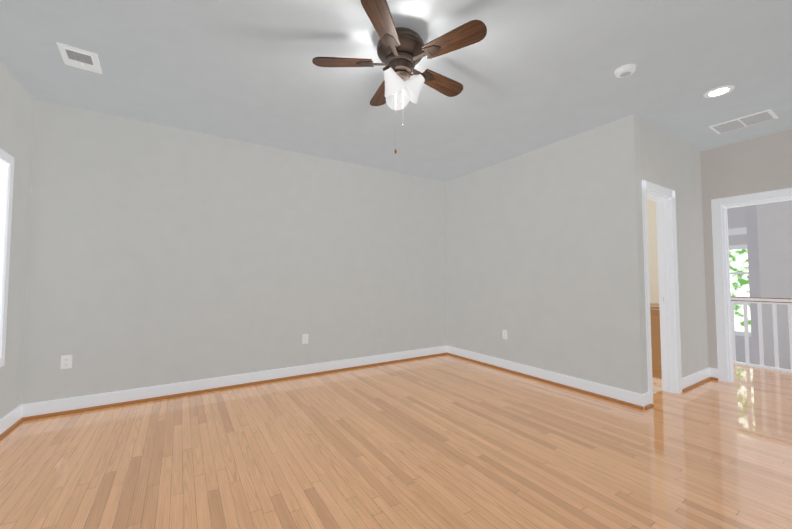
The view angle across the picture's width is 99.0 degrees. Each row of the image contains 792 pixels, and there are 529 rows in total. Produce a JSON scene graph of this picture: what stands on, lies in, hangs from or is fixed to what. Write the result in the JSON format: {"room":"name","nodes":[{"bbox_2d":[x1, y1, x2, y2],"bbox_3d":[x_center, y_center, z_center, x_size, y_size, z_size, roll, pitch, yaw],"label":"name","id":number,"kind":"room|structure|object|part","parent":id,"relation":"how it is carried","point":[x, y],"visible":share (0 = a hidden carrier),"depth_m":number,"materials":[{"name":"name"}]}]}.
{"room":"empty bedroom","nodes":[
{"label":"empty bedroom","id":0,"kind":"room"},
{"bbox_2d":[0,61,34,418],"bbox_3d":[-2.010,-0.152,0.841,0.150,2.740,4.910,1,-3,-31],"label":"wall","id":1,"kind":"structure","parent":0,"point":[17,102],"depth_m":2.70,"materials":[{"name":"paint"}]},
{"bbox_2d":[0,149,13,366],"bbox_3d":[-2.738,-0.054,2.071,0.162,1.590,1.115,1,-3,-31],"label":"window","id":2,"kind":"structure","parent":1,"relation":"in","point":[6,175],"depth_m":2.53,"materials":[{"name":"white"}]},
{"bbox_2d":[0,405,23,440],"bbox_3d":[-1.931,1.153,0.832,0.033,0.132,4.670,1,-3,-31],"label":"baseboard","id":3,"kind":"structure","parent":1,"relation":"attached to","point":[12,420],"depth_m":2.65,"materials":[{"name":"white wood"}]},
{"bbox_2d":[21,100,446,403],"bbox_3d":[-1.276,-0.011,4.141,5.100,2.740,0.120,2,-3,-32],"label":"wall","id":4,"kind":"structure","parent":0,"point":[160,255],"depth_m":3.60,"materials":[{"name":"paint"}]},
{"bbox_2d":[61,355,71,368],"bbox_3d":[-2.910,0.860,2.985,0.072,0.116,0.010,2,-3,-32],"label":"electrical outlet","id":5,"kind":"object","parent":4,"relation":"attached to","point":[66,361],"visible":1,"depth_m":2.98,"materials":[{"name":"white plastic"}]},
{"bbox_2d":[21,346,446,420],"bbox_3d":[-1.159,1.291,4.070,4.680,0.132,0.033,2,-3,-32],"label":"baseboard","id":6,"kind":"structure","parent":4,"relation":"attached to","point":[46,409],"depth_m":3.52,"materials":[{"name":"white wood"}]},
{"bbox_2d":[302,334,307,343],"bbox_3d":[-1.106,0.909,4.133,0.072,0.116,0.010,2,-3,-32],"label":"electrical outlet","id":7,"kind":"object","parent":4,"relation":"attached to","point":[305,339],"visible":1,"depth_m":4.13,"materials":[{"name":"white plastic"}]},
{"bbox_2d":[0,355,791,528],"bbox_3d":[1.225,1.329,2.837,7.980,0.050,5.270,2,-3,-32],"label":"floor","id":8,"kind":"structure","parent":0,"point":[444,442],"depth_m":2.24,"materials":[{"name":"brown wood"}]},
{"bbox_2d":[650,311,661,378],"bbox_3d":[3.044,0.970,4.570,0.556,0.815,1.230,2,-3,-32],"label":"bathroom vanity","id":9,"kind":"object","parent":8,"relation":"on","point":[655,340],"depth_m":4.01,"materials":[{"name":"brown wood"}]},
{"bbox_2d":[650,303,659,310],"bbox_3d":[3.035,0.538,4.589,0.570,0.040,1.280,2,-3,-32],"label":"countertop","id":10,"kind":"structure","parent":9,"relation":"on","point":[653,306],"depth_m":4.04,"materials":[{"name":"beige stone"}]},
{"bbox_2d":[731,296,791,372],"bbox_3d":[4.922,1.054,4.418,0.070,1.235,2.900,2,-3,-32],"label":"landing railing","id":11,"kind":"object","parent":8,"relation":"on","point":[759,301],"visible":0.33,"depth_m":4.50,"materials":[{"name":"white wood"}]},
{"bbox_2d":[0,0,791,181],"bbox_3d":[2.237,-1.431,3.600,10.380,0.050,5.270,2,-3,-32],"label":"ceiling","id":12,"kind":"structure","parent":0,"point":[530,75],"depth_m":2.53,"materials":[{"name":"paint"}]},
{"bbox_2d":[56,42,101,73],"bbox_3d":[-2.230,-1.443,2.392,0.205,0.028,0.275,2,-3,-35],"label":"ceiling vent","id":13,"kind":"object","parent":12,"relation":"in","point":[79,58],"visible":1,"depth_m":2.37,"materials":[{"name":"white metal"}]},
{"bbox_2d":[312,0,486,153],"bbox_3d":[0.052,-1.087,2.201,1.058,0.756,1.078,2,-3,-32],"label":"ceiling fan","id":14,"kind":"object","parent":12,"relation":"hanging from","point":[402,52],"depth_m":2.09,"materials":[{"name":"brown wood"}]},
{"bbox_3d":[0.009,-1.125,2.185,0.278,0.172,0.269,2,-3,-32],"label":"ceiling fan shade","id":15,"kind":"part","parent":14,"relation":"part of","materials":[{"name":"white glass"}]},
{"bbox_2d":[614,64,635,77],"bbox_3d":[1.707,-1.433,2.517,0.136,0.038,0.136,2,-3,-32],"label":"smoke detector","id":16,"kind":"object","parent":12,"relation":"attached to","point":[626,70],"visible":1,"depth_m":2.49,"materials":[{"name":"white plastic"}]},
{"bbox_2d":[703,85,734,97],"bbox_3d":[2.688,-1.436,2.815,0.190,0.006,0.190,2,-3,-32],"label":"recessed light","id":17,"kind":"object","parent":12,"relation":"in","point":[716,92],"visible":1,"depth_m":2.81,"materials":[{"name":"white"}]},
{"bbox_2d":[709,109,777,133],"bbox_3d":[3.445,-1.408,3.360,0.300,0.016,0.430,2,-3,-32],"label":"ceiling vent","id":18,"kind":"object","parent":12,"relation":"in","point":[749,120],"visible":1,"depth_m":3.33,"materials":[{"name":"white metal"}]},
{"bbox_2d":[446,114,647,393],"bbox_3d":[1.576,-0.005,4.299,0.120,2.740,2.680,2,-3,-32],"label":"wall","id":19,"kind":"structure","parent":0,"point":[544,258],"depth_m":3.80,"materials":[{"name":"paint"}]},
{"bbox_2d":[503,330,506,338],"bbox_3d":[1.414,0.910,4.394,0.010,0.116,0.072,2,-3,-32],"label":"electrical outlet","id":20,"kind":"object","parent":19,"relation":"attached to","point":[504,334],"visible":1,"depth_m":4.39,"materials":[{"name":"white plastic"}]},
{"bbox_2d":[447,346,653,409],"bbox_3d":[1.584,1.298,4.229,0.183,0.132,2.713,2,-3,-32],"label":"baseboard","id":21,"kind":"structure","parent":19,"relation":"attached to","point":[626,397],"depth_m":3.70,"materials":[{"name":"white wood"}]},
{"bbox_2d":[639,117,708,377],"bbox_3d":[3.052,-0.029,3.722,1.750,2.740,0.120,2,-3,-32],"label":"wall","id":22,"kind":"structure","parent":0,"point":[669,161],"depth_m":3.77,"materials":[{"name":"paint"}]},
{"bbox_2d":[642,180,681,403],"bbox_3d":[2.637,0.266,3.435,0.755,2.125,0.140,2,-3,-32],"label":"door frame","id":23,"kind":"structure","parent":22,"relation":"attached to","point":[664,200],"depth_m":3.55,"materials":[{"name":"white wood"}]},
{"bbox_2d":[682,367,717,391],"bbox_3d":[3.375,1.277,3.751,0.875,0.132,0.085,2,-3,-32],"label":"baseboard","id":24,"kind":"structure","parent":22,"relation":"attached to","point":[694,380],"depth_m":3.80,"materials":[{"name":"white wood"}]},
{"bbox_2d":[647,129,791,380],"bbox_3d":[3.547,0.002,4.462,0.120,2.740,3.123,2,-3,-32],"label":"wall","id":25,"kind":"structure","parent":0,"point":[757,165],"depth_m":3.94,"materials":[{"name":"paint"}]},
{"bbox_2d":[711,188,791,382],"bbox_3d":[4.065,0.275,3.637,0.156,2.125,0.920,2,-3,-32],"label":"door frame","id":26,"kind":"structure","parent":25,"relation":"attached to","point":[722,295],"depth_m":3.92,"materials":[{"name":"white wood"}]},
{"bbox_2d":[727,207,750,363],"bbox_3d":[6.403,0.842,6.552,0.120,4.240,1.170,2,-3,-32],"label":"wall","id":27,"kind":"structure","parent":0,"point":[735,215],"depth_m":6.38,"materials":[{"name":"paint"}]},
{"bbox_2d":[728,227,750,336],"bbox_3d":[6.374,0.329,6.490,0.020,2.020,0.920,2,-3,-32],"label":"window","id":28,"kind":"structure","parent":27,"relation":"in","point":[736,231],"depth_m":6.36,"materials":[{"name":"white"}]},
{"bbox_2d":[729,249,750,331],"bbox_3d":[6.385,0.488,6.478,0.002,1.540,0.740,2,-3,-32],"label":"window panel","id":29,"kind":"object","parent":28,"relation":"in","point":[738,262],"depth_m":6.36,"materials":[{"name":"clear glass"}]},
{"bbox_2d":[743,200,791,368],"bbox_3d":[6.164,0.755,4.510,0.120,4.240,2.000,2,-3,-32],"label":"wall","id":30,"kind":"structure","parent":0,"point":[766,239],"depth_m":5.15,"materials":[{"name":"paint"}]}
]}

